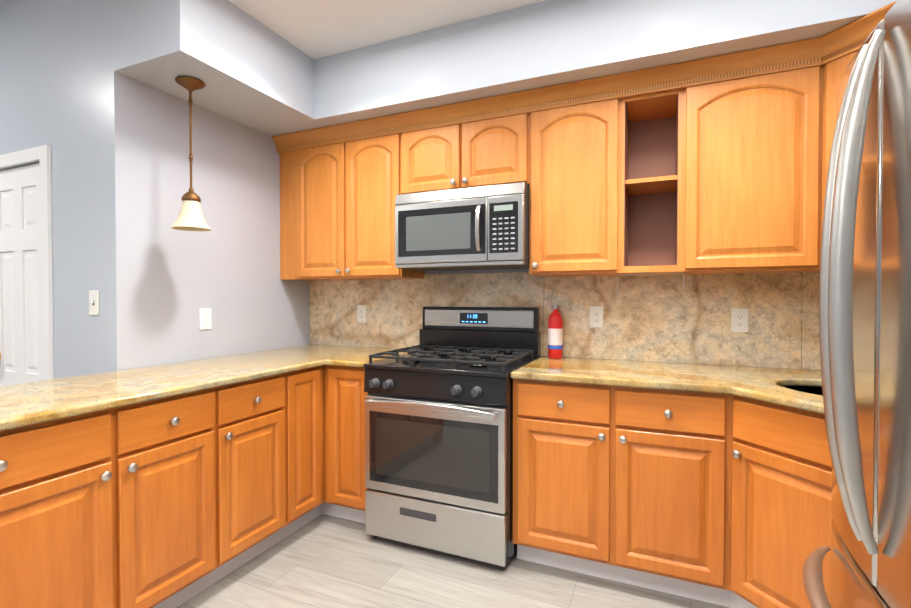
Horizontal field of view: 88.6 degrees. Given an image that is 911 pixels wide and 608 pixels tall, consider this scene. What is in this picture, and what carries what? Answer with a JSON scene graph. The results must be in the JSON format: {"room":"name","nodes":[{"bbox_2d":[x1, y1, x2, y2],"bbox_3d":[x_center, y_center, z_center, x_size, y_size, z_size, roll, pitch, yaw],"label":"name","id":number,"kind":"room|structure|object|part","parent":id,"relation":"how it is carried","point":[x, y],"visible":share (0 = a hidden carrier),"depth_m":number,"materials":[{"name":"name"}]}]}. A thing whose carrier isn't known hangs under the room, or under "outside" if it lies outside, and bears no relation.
{"room":"kitchen","nodes":[
{"label":"kitchen","id":0,"kind":"room"},
{"bbox_2d":[0,0,100,378],"bbox_3d":[-2.135,-0.212,2.478,1.029,2.860,0.120,0,1,24],"label":"wall","id":1,"kind":"structure","parent":0,"point":[70,80],"depth_m":2.32,"materials":[{"name":"grey paint"}]},
{"bbox_2d":[0,163,41,385],"bbox_3d":[-2.371,0.238,2.513,0.560,1.947,0.110,0,1,24],"label":"closet door","id":2,"kind":"structure","parent":1,"relation":"in","point":[20,308],"depth_m":2.52,"materials":[{"name":"white paint"}]},
{"bbox_2d":[0,144,53,380],"bbox_3d":[-2.350,0.205,2.568,0.696,2.023,0.138,0,1,24],"label":"door frame","id":3,"kind":"structure","parent":1,"relation":"attached to","point":[42,154],"depth_m":2.37,"materials":[{"name":"white paint"}]},
{"bbox_2d":[89,291,98,314],"bbox_3d":[-1.730,-0.005,2.236,0.072,0.118,0.006,0,1,24],"label":"light switch","id":4,"kind":"object","parent":1,"relation":"attached to","point":[94,308],"visible":1,"depth_m":2.23,"materials":[{"name":"white plastic"}]},
{"bbox_2d":[97,0,116,372],"bbox_3d":[-1.368,-0.217,2.804,0.118,2.860,1.330,0,1,24],"label":"wall","id":5,"kind":"structure","parent":0,"point":[107,186],"depth_m":2.19,"materials":[{"name":"grey paint"}]},
{"bbox_2d":[114,71,309,370],"bbox_3d":[-1.313,0.064,2.784,0.002,2.300,1.330,0,1,24],"label":"wall","id":6,"kind":"structure","parent":5,"relation":"attached to","point":[170,282],"depth_m":2.54,"materials":[{"name":"grey paint"}]},
{"bbox_2d":[199,308,211,329],"bbox_3d":[-1.390,0.083,2.598,0.006,0.118,0.072,0,1,24],"label":"outlet","id":7,"kind":"object","parent":6,"relation":"attached to","point":[202,311],"visible":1,"depth_m":2.59,"materials":[{"name":"white plastic"}]},
{"bbox_2d":[203,313,208,324],"bbox_3d":[-1.387,0.083,2.596,0.002,0.068,0.034,0,1,24],"label":"light switch","id":8,"kind":"object","parent":7,"relation":"attached to","point":[205,318],"visible":1,"depth_m":2.59,"materials":[{"name":"white plastic"}]},
{"bbox_2d":[113,0,325,135],"bbox_3d":[-1.106,-1.364,2.673,0.450,0.559,1.330,0,1,24],"label":"ceiling soffit","id":9,"kind":"structure","parent":0,"point":[247,69],"depth_m":2.24,"materials":[{"name":"grey paint"}]},
{"bbox_2d":[170,76,211,231],"bbox_3d":[-1.284,-0.721,2.267,0.176,0.712,0.176,0,1,24],"label":"pendant light","id":10,"kind":"object","parent":9,"relation":"hanging from","point":[190,217],"visible":1,"depth_m":2.24,"materials":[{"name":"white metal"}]},
{"bbox_3d":[-1.284,-0.433,2.272,0.176,0.136,0.176,0,1,24],"label":"lamp shade","id":11,"kind":"part","parent":10,"relation":"part of","materials":[{"name":"white glass"}]},
{"bbox_2d":[229,0,544,58],"bbox_3d":[-0.553,-1.493,-0.493,3.090,0.209,5.710,0,1,24],"label":"ceiling","id":12,"kind":"structure","parent":0,"point":[315,29],"depth_m":2.33,"materials":[{"name":"white paint"}]},
{"bbox_2d":[177,514,728,607],"bbox_3d":[-2.495,1.295,0.660,7.780,0.100,6.440,0,1,24],"label":"floor","id":13,"kind":"structure","parent":0,"point":[324,561],"depth_m":2.05,"materials":[{"name":"grey tile"}]},
{"bbox_2d":[0,429,123,607],"bbox_3d":[-1.566,0.793,1.418,0.628,0.881,0.640,0,1,24],"label":"base cabinet","id":14,"kind":"object","parent":13,"relation":"on","point":[62,507],"depth_m":1.45,"materials":[{"name":"brown wood"}]},
{"bbox_2d":[0,345,406,460],"bbox_3d":[-1.094,0.325,2.121,0.928,0.032,2.373,0,1,24],"label":"countertop","id":15,"kind":"structure","parent":14,"relation":"on","point":[46,414],"depth_m":1.82,"materials":[{"name":"beige stone"}]},
{"bbox_2d":[124,405,223,607],"bbox_3d":[-1.360,0.786,1.893,0.628,0.881,0.396,0,1,24],"label":"base cabinet","id":16,"kind":"object","parent":13,"relation":"on","point":[174,467],"depth_m":1.78,"materials":[{"name":"brown wood"}]},
{"bbox_2d":[224,389,291,576],"bbox_3d":[-1.201,0.781,2.256,0.628,0.881,0.397,0,1,24],"label":"base cabinet","id":17,"kind":"object","parent":13,"relation":"on","point":[257,430],"depth_m":2.15,"materials":[{"name":"brown wood"}]},
{"bbox_2d":[292,381,323,532],"bbox_3d":[-1.072,0.777,2.554,0.628,0.881,0.253,0,1,24],"label":"base cabinet","id":18,"kind":"object","parent":13,"relation":"on","point":[307,400],"depth_m":2.46,"materials":[{"name":"brown wood"}]},
{"bbox_2d":[324,369,367,522],"bbox_3d":[-0.468,0.773,2.807,0.318,0.881,0.628,0,1,24],"label":"base cabinet","id":19,"kind":"object","parent":13,"relation":"on","point":[344,397],"depth_m":2.53,"materials":[{"name":"brown wood"}]},
{"bbox_2d":[364,306,540,569],"bbox_3d":[0.002,0.620,2.523,0.758,1.195,0.722,0,1,24],"label":"stove","id":20,"kind":"object","parent":13,"relation":"on","point":[438,403],"visible":0.98,"depth_m":2.26,"materials":[{"name":"silver metal"}]},
{"bbox_3d":[-0.122,0.722,2.240,0.686,0.354,0.001,0,1,24],"label":"door glass","id":21,"kind":"part","parent":20,"relation":"part of","materials":[{"name":"black glass"}]},
{"bbox_3d":[0.108,0.086,2.805,0.180,0.065,0.001,0,1,24],"label":"display panel","id":22,"kind":"part","parent":20,"relation":"part of","materials":[{"name":"black glass"}]},
{"bbox_2d":[513,409,727,606],"bbox_3d":[0.788,0.781,2.260,0.883,0.881,0.628,0,1,24],"label":"base cabinet","id":23,"kind":"object","parent":13,"relation":"on","point":[670,435],"depth_m":1.96,"materials":[{"name":"brown wood"}]},
{"bbox_2d":[510,357,826,436],"bbox_3d":[1.122,0.330,1.824,1.844,0.032,1.150,0,1,24],"label":"countertop","id":24,"kind":"structure","parent":23,"relation":"on","point":[766,398],"depth_m":1.94,"materials":[{"name":"beige stone"}]},
{"bbox_2d":[548,294,569,358],"bbox_3d":[0.577,0.122,2.600,0.122,0.359,0.082,0,1,24],"label":"fire extinguisher","id":25,"kind":"object","parent":24,"relation":"on","point":[555,335],"visible":1,"depth_m":2.58,"materials":[{"name":"red paint"}]},
{"bbox_2d":[784,386,822,395],"bbox_3d":[1.457,0.443,1.709,0.420,0.190,0.523,0,1,-21],"label":"sink","id":26,"kind":"object","parent":24,"relation":"in","point":[817,390],"depth_m":1.89,"materials":[{"name":"black metal"}]},
{"bbox_2d":[728,437,832,607],"bbox_3d":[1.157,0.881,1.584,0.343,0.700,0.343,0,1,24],"label":"base cabinet","id":27,"kind":"object","parent":13,"relation":"on","point":[776,521],"depth_m":1.65,"materials":[{"name":"brown wood"}]},
{"bbox_2d":[728,429,831,476],"bbox_3d":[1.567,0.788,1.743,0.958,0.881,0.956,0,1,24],"label":"drawer","id":28,"kind":"object","parent":27,"relation":"attached to","point":[782,452],"depth_m":1.61,"materials":[{"name":"brown wood"}]},
{"bbox_2d":[802,0,910,607],"bbox_3d":[1.146,0.338,0.758,0.911,1.770,0.770,0,1,24],"label":"fridge","id":29,"kind":"object","parent":13,"relation":"on","point":[865,306],"visible":1,"depth_m":0.89,"materials":[{"name":"grey metal"}]},
{"bbox_2d":[425,269,541,357],"bbox_3d":[0.600,-0.216,2.738,3.780,2.860,0.120,0,1,24],"label":"wall","id":30,"kind":"structure","parent":0,"point":[478,271],"depth_m":2.87,"materials":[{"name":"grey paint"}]},
{"bbox_2d":[276,121,427,284],"bbox_3d":[-0.685,-0.601,3.048,0.928,0.878,0.323,0,1,24],"label":"upper cabinet","id":31,"kind":"object","parent":30,"relation":"attached to","point":[338,191],"depth_m":2.89,"materials":[{"name":"brown wood"}]},
{"bbox_2d":[400,101,531,193],"bbox_3d":[0.091,-0.833,2.707,0.762,0.404,0.323,0,1,24],"label":"upper cabinet","id":32,"kind":"object","parent":30,"relation":"attached to","point":[490,145],"depth_m":2.54,"materials":[{"name":"brown wood"}]},
{"bbox_2d":[395,182,528,270],"bbox_3d":[0.064,-0.413,2.652,0.750,0.418,0.416,0,1,24],"label":"over-the-range microwave","id":33,"kind":"object","parent":32,"relation":"attached to","point":[478,228],"visible":1,"depth_m":2.49,"materials":[{"name":"grey metal"}]},
{"bbox_3d":[-0.004,-0.393,2.501,0.698,0.258,0.001,0,1,24],"label":"glass","id":34,"kind":"part","parent":33,"relation":"part of","materials":[{"name":"black glass"}]},
{"bbox_2d":[310,272,820,369],"bbox_3d":[0.385,0.063,2.247,3.536,0.488,0.956,0,1,24],"label":"backsplash","id":35,"kind":"structure","parent":30,"relation":"attached to","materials":[{"name":"stone"}]},
{"bbox_2d":[357,305,365,322],"bbox_3d":[-0.640,0.068,3.190,0.072,0.118,0.007,0,1,24],"label":"outlet","id":36,"kind":"object","parent":35,"relation":"attached to","point":[361,313],"visible":1,"depth_m":3.19,"materials":[{"name":"white plastic"}]},
{"bbox_2d":[590,306,602,327],"bbox_3d":[0.777,0.072,2.573,0.072,0.118,0.007,0,1,24],"label":"outlet","id":37,"kind":"object","parent":35,"relation":"attached to","point":[596,316],"visible":1,"depth_m":2.57,"materials":[{"name":"white plastic"}]},
{"bbox_2d":[731,308,747,332],"bbox_3d":[1.401,0.081,2.301,0.072,0.118,0.007,0,1,24],"label":"outlet","id":38,"kind":"object","parent":35,"relation":"attached to","point":[739,319],"visible":1,"depth_m":2.30,"materials":[{"name":"white plastic"}]},
{"bbox_2d":[524,81,631,280],"bbox_3d":[0.654,-0.593,2.465,0.467,0.878,0.323,0,1,24],"label":"upper cabinet","id":39,"kind":"object","parent":30,"relation":"attached to","point":[580,191],"depth_m":2.32,"materials":[{"name":"brown wood"}]},
{"bbox_2d":[624,94,678,265],"bbox_3d":[0.979,-0.576,2.337,0.234,0.788,0.299,0,1,24],"label":"open shelf","id":40,"kind":"object","parent":39,"relation":"attached to","point":[651,121],"depth_m":2.44,"materials":[{"name":"brown wood"}]},
{"bbox_2d":[672,49,819,276],"bbox_3d":[1.327,-0.589,2.172,0.540,0.878,0.323,0,1,24],"label":"upper cabinet","id":41,"kind":"object","parent":30,"relation":"attached to","point":[746,135],"depth_m":2.03,"materials":[{"name":"brown wood"}]},
{"bbox_2d":[808,1,895,276],"bbox_3d":[1.797,-0.583,1.813,0.608,0.878,0.606,0,1,24],"label":"upper cabinet","id":42,"kind":"object","parent":30,"relation":"attached to","point":[839,50],"depth_m":1.87,"materials":[{"name":"brown wood"}]},
{"bbox_2d":[314,0,896,125],"bbox_3d":[0.685,-1.360,2.352,3.090,0.559,0.490,0,1,24],"label":"ceiling soffit","id":43,"kind":"structure","parent":0,"point":[545,43],"depth_m":2.20,"materials":[{"name":"grey paint"}]},
{"bbox_2d":[820,31,831,48],"bbox_3d":[1.588,-0.612,1.732,0.282,0.914,0.283,0,1,24],"label":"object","id":44,"kind":"object","parent":0,"relation":"attached to","point":[825,38],"depth_m":1.87,"materials":[{"name":"brown wood"}]},
{"bbox_3d":[0.249,-1.031,2.300,3.230,0.093,0.333,0,1,24],"label":"crown","id":45,"kind":"part","parent":44,"relation":"part of","materials":[{"name":"brown wood"}]}
]}

